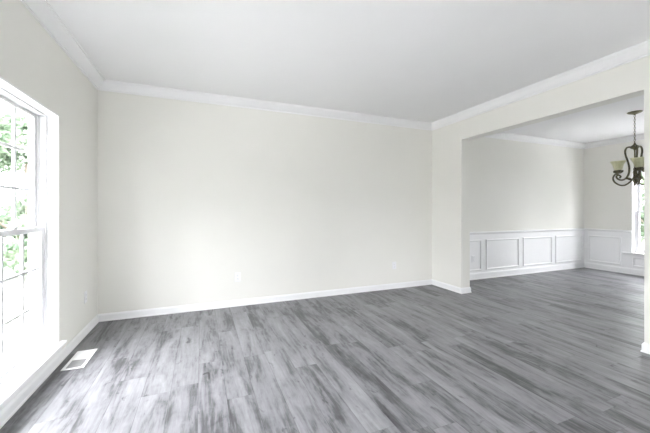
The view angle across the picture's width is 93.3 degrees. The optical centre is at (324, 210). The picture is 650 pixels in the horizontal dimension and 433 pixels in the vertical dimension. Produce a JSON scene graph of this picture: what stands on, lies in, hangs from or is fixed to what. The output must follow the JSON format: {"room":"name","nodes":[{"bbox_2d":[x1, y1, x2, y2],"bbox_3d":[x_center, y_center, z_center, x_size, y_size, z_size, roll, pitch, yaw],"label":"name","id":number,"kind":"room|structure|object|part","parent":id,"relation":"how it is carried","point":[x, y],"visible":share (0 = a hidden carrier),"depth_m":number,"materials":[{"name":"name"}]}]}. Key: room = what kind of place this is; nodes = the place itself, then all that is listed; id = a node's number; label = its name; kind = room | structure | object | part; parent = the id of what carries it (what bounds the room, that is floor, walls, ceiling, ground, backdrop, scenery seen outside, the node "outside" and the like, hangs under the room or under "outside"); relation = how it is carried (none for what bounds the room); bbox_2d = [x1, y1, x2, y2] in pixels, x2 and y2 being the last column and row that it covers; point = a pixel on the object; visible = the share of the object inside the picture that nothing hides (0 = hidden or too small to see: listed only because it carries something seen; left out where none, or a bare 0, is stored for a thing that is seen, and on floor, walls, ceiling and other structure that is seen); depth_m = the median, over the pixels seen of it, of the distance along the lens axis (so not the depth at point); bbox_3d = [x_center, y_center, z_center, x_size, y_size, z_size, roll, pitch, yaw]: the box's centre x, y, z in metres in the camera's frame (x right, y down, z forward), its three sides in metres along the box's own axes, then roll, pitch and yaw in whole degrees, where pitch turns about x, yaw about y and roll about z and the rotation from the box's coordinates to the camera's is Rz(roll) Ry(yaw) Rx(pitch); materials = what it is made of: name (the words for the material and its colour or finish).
{"room":"empty living room","nodes":[
{"label":"empty living room","id":0,"kind":"room"},
{"bbox_2d":[0,0,96,396],"bbox_3d":[-1.398,-0.127,0.254,0.200,2.790,7.314,0,0,-22],"label":"wall","id":1,"kind":"structure","parent":0,"point":[31,60],"depth_m":2.74,"materials":[{"name":"beige paint"}]},
{"bbox_2d":[0,76,66,410],"bbox_3d":[-2.113,0.191,2.109,0.235,1.965,0.970,0,0,-22],"label":"window","id":2,"kind":"structure","parent":1,"relation":"in","point":[42,230],"depth_m":2.46,"materials":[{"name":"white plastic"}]},
{"bbox_3d":[-2.180,-0.298,2.082,0.030,0.936,0.846,0,0,-22],"label":"sash","id":3,"kind":"part","parent":2,"relation":"part of","materials":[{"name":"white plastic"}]},
{"bbox_3d":[-2.140,0.599,2.099,0.030,0.936,0.846,0,0,-22],"label":"sash","id":4,"kind":"part","parent":2,"relation":"part of","materials":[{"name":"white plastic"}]},
{"bbox_3d":[-2.060,1.108,2.131,0.120,0.024,0.970,0,0,-22],"label":"sill","id":5,"kind":"part","parent":2,"relation":"part of","materials":[{"name":"white paint"}]},
{"bbox_2d":[0,314,98,428],"bbox_3d":[-1.296,1.225,0.295,0.018,0.086,6.914,0,0,-22],"label":"baseboard","id":6,"kind":"structure","parent":1,"relation":"attached to","point":[9,410],"depth_m":2.25,"materials":[{"name":"white paint"}]},
{"bbox_2d":[84,290,86,303],"bbox_3d":[-2.442,0.883,3.135,0.009,0.120,0.076,0,0,-22],"label":"wall outlet","id":7,"kind":"object","parent":1,"relation":"attached to","point":[85,292],"visible":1,"depth_m":3.12,"materials":[{"name":"white plastic"}]},
{"bbox_2d":[20,0,649,130],"bbox_3d":[0.912,-1.422,1.182,4.779,0.100,6.914,0,0,-22],"label":"crown molding","id":8,"kind":"structure","parent":1,"relation":"attached to","point":[43,12],"depth_m":3.60,"materials":[{"name":"white paint"}]},
{"bbox_2d":[0,267,649,432],"bbox_3d":[2.885,1.328,1.975,9.430,0.120,7.314,0,0,-22],"label":"floor","id":9,"kind":"structure","parent":0,"point":[558,351],"depth_m":2.48,"materials":[{"name":"grey wood"}]},
{"bbox_2d":[61,349,96,370],"bbox_3d":[-2.085,1.266,2.616,0.150,0.005,0.360,0,0,-22],"label":"floor vent","id":10,"kind":"object","parent":9,"relation":"in","point":[80,359],"visible":1,"depth_m":2.60,"materials":[{"name":"white metal"}]},
{"bbox_2d":[74,350,93,358],"bbox_3d":[-2.115,1.266,2.693,0.106,0.004,0.152,0,0,-22],"label":"grille","id":11,"kind":"object","parent":10,"relation":"attached to","point":[84,354],"depth_m":2.69,"materials":[{"name":"white metal"}]},
{"bbox_2d":[97,90,583,313],"bbox_3d":[1.559,-0.127,5.275,9.030,2.790,0.200,0,0,-22],"label":"wall","id":12,"kind":"structure","parent":0,"point":[192,196],"depth_m":4.25,"materials":[{"name":"beige paint"}]},
{"bbox_2d":[235,272,240,281],"bbox_3d":[-1.158,0.883,4.071,0.076,0.120,0.009,0,0,-22],"label":"wall outlet","id":13,"kind":"object","parent":12,"relation":"attached to","point":[237,275],"visible":1,"depth_m":4.07,"materials":[{"name":"white plastic"}]},
{"bbox_2d":[98,279,431,321],"bbox_3d":[-0.373,1.225,4.382,4.779,0.086,0.018,0,0,-22],"label":"baseboard","id":14,"kind":"structure","parent":12,"relation":"attached to","point":[278,298],"depth_m":4.12,"materials":[{"name":"white paint"}]},
{"bbox_2d":[470,231,583,272],"bbox_3d":[3.896,0.853,6.095,4.081,0.830,0.022,0,0,-22],"label":"wainscot","id":15,"kind":"structure","parent":12,"relation":"attached to","point":[492,252],"depth_m":6.14,"materials":[{"name":"white paint"}]},
{"bbox_3d":[2.492,0.825,5.527,0.890,0.570,0.016,0,0,-22],"label":"panel moulding","id":16,"kind":"part","parent":15,"relation":"part of","materials":[{"name":"white paint"}]},
{"bbox_3d":[3.425,0.825,5.902,0.890,0.570,0.016,0,0,-22],"label":"panel moulding","id":17,"kind":"part","parent":15,"relation":"part of","materials":[{"name":"white paint"}]},
{"bbox_3d":[4.357,0.825,6.277,0.890,0.570,0.016,0,0,-22],"label":"panel moulding","id":18,"kind":"part","parent":15,"relation":"part of","materials":[{"name":"white paint"}]},
{"bbox_3d":[5.290,0.825,6.651,0.900,0.570,0.016,0,0,-22],"label":"panel moulding","id":19,"kind":"part","parent":15,"relation":"part of","materials":[{"name":"white paint"}]},
{"bbox_2d":[470,262,649,353],"bbox_3d":[5.094,1.207,2.862,4.269,0.122,6.914,0,0,-22],"label":"baseboard","id":20,"kind":"structure","parent":12,"relation":"attached to","point":[510,272],"depth_m":6.16,"materials":[{"name":"white paint"}]},
{"bbox_2d":[485,132,643,148],"bbox_3d":[5.181,-1.422,2.897,4.081,0.100,6.914,0,0,-22],"label":"crown molding","id":21,"kind":"structure","parent":12,"relation":"attached to","point":[506,136],"depth_m":6.24,"materials":[{"name":"white paint"}]},
{"bbox_2d":[47,0,649,142],"bbox_3d":[2.885,-1.547,1.975,9.430,0.150,7.314,0,0,-22],"label":"ceiling","id":22,"kind":"structure","parent":0,"point":[430,61],"depth_m":2.79,"materials":[{"name":"white paint"}]},
{"bbox_2d":[610,110,643,185],"bbox_3d":[4.625,-0.919,4.627,0.518,1.105,0.493,0,0,-22],"label":"chandelier","id":23,"kind":"object","parent":22,"relation":"hanging from","point":[638,162],"visible":0.94,"depth_m":4.58,"materials":[{"name":"brown metal"}]},
{"bbox_3d":[4.540,-0.691,4.753,0.195,0.138,0.195,0,0,-22],"label":"lamp shade","id":24,"kind":"part","parent":23,"relation":"part of","materials":[{"name":"beige glass"}]},
{"bbox_3d":[4.566,-0.671,4.706,0.024,0.599,0.254,0,0,-28],"label":"arm","id":25,"kind":"part","parent":23,"relation":"part of","materials":[{"name":"brown metal"}]},
{"bbox_3d":[4.629,-1.216,4.588,0.019,0.432,0.019,0,0,23],"label":"chain","id":26,"kind":"part","parent":23,"relation":"part of","materials":[{"name":"brown metal"}]},
{"bbox_3d":[4.531,-0.691,4.429,0.196,0.138,0.196,0,0,-22],"label":"lamp shade","id":27,"kind":"part","parent":23,"relation":"part of","materials":[{"name":"beige glass"}]},
{"bbox_3d":[4.559,-0.671,4.475,0.024,0.599,0.254,0,0,32],"label":"arm","id":28,"kind":"part","parent":23,"relation":"part of","materials":[{"name":"brown metal"}]},
{"bbox_3d":[4.763,-0.671,4.585,0.254,0.599,0.024,0,0,2],"label":"arm","id":29,"kind":"part","parent":23,"relation":"part of","materials":[{"name":"brown metal"}]},
{"bbox_2d":[432,55,649,343],"bbox_3d":[3.209,-0.127,2.105,0.170,2.790,6.914,0,0,-22],"label":"wall partition","id":30,"kind":"structure","parent":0,"point":[450,143],"depth_m":4.27,"materials":[{"name":"beige paint"}]},
{"bbox_2d":[432,279,471,293],"bbox_3d":[2.043,1.225,5.006,0.206,0.086,0.661,0,0,-22],"label":"baseboard","id":31,"kind":"structure","parent":30,"relation":"attached to","point":[434,282],"depth_m":4.84,"materials":[{"name":"white paint"}]},
{"bbox_2d":[584,140,643,229],"bbox_3d":[7.167,-0.127,3.695,0.200,2.790,7.314,0,0,-22],"label":"wall","id":32,"kind":"structure","parent":0,"point":[607,205],"depth_m":6.46,"materials":[{"name":"beige paint"}]},
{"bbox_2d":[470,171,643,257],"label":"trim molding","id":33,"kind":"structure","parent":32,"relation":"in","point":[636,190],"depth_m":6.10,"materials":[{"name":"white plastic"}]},
{"bbox_3d":[6.276,0.848,5.684,0.120,0.024,1.190,0,0,-22],"label":"sill","id":34,"kind":"part","parent":33,"relation":"part of","materials":[{"name":"white paint"}]},
{"bbox_3d":[6.356,0.404,5.716,0.030,0.806,0.846,0,0,-22],"label":"sash","id":35,"kind":"part","parent":33,"relation":"part of","materials":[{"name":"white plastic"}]},
{"bbox_3d":[6.397,-0.363,5.733,0.030,0.806,0.846,0,0,-22],"label":"sash","id":36,"kind":"part","parent":33,"relation":"part of","materials":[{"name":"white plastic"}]},
{"bbox_2d":[584,231,643,269],"bbox_3d":[7.065,0.853,3.651,0.022,0.830,6.908,0,0,-22],"label":"wainscot","id":37,"kind":"structure","parent":32,"relation":"attached to","point":[605,248],"depth_m":6.41,"materials":[{"name":"white paint"}]},
{"bbox_3d":[5.914,0.825,6.509,0.016,0.570,0.570,0,0,-22],"label":"panel moulding","id":38,"kind":"part","parent":37,"relation":"part of","materials":[{"name":"white paint"}]},
{"bbox_3d":[6.250,1.014,5.674,0.016,0.192,0.870,0,0,-22],"label":"panel moulding","id":39,"kind":"part","parent":37,"relation":"part of","materials":[{"name":"white paint"}]},
{"label":"outside","id":40,"kind":"structure","parent":0,"visible":0},
{"bbox_2d":[3,236,643,362],"bbox_3d":[-1.023,1.918,-0.411,320.000,0.200,320.000,0,0,-22],"label":"ground","id":41,"kind":"structure","parent":40,"point":[11,290],"depth_m":5.53,"materials":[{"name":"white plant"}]},
{"bbox_2d":[0,109,24,217],"bbox_3d":[-12.876,-1.540,13.865,3.252,6.751,2.717,0,0,4],"label":"leafy tree","id":42,"kind":"object","parent":41,"relation":"on","point":[20,168],"visible":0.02,"depth_m":13.27,"materials":[{"name":"green plant"}]},
{"bbox_2d":[0,101,27,238],"bbox_3d":[-9.889,-0.966,10.254,3.238,5.602,3.167,0,0,22],"label":"leafy tree","id":43,"kind":"object","parent":41,"relation":"on","point":[5,116],"visible":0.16,"depth_m":9.68,"materials":[{"name":"green plant"}]},
{"bbox_2d":[3,214,27,274],"bbox_3d":[-7.773,0.877,8.068,1.528,1.907,1.880,0,0,-22],"label":"leafy shrub","id":44,"kind":"object","parent":41,"relation":"on","point":[11,251],"visible":0.28,"depth_m":7.63,"materials":[{"name":"green plant"}]},
{"bbox_2d":[640,173,643,244],"bbox_3d":[11.610,-1.482,10.185,3.458,6.641,3.500,0,0,-22],"label":"leafy tree","id":45,"kind":"object","parent":41,"relation":"on","point":[642,181],"visible":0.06,"depth_m":10.52,"materials":[{"name":"green plant"}]}
]}

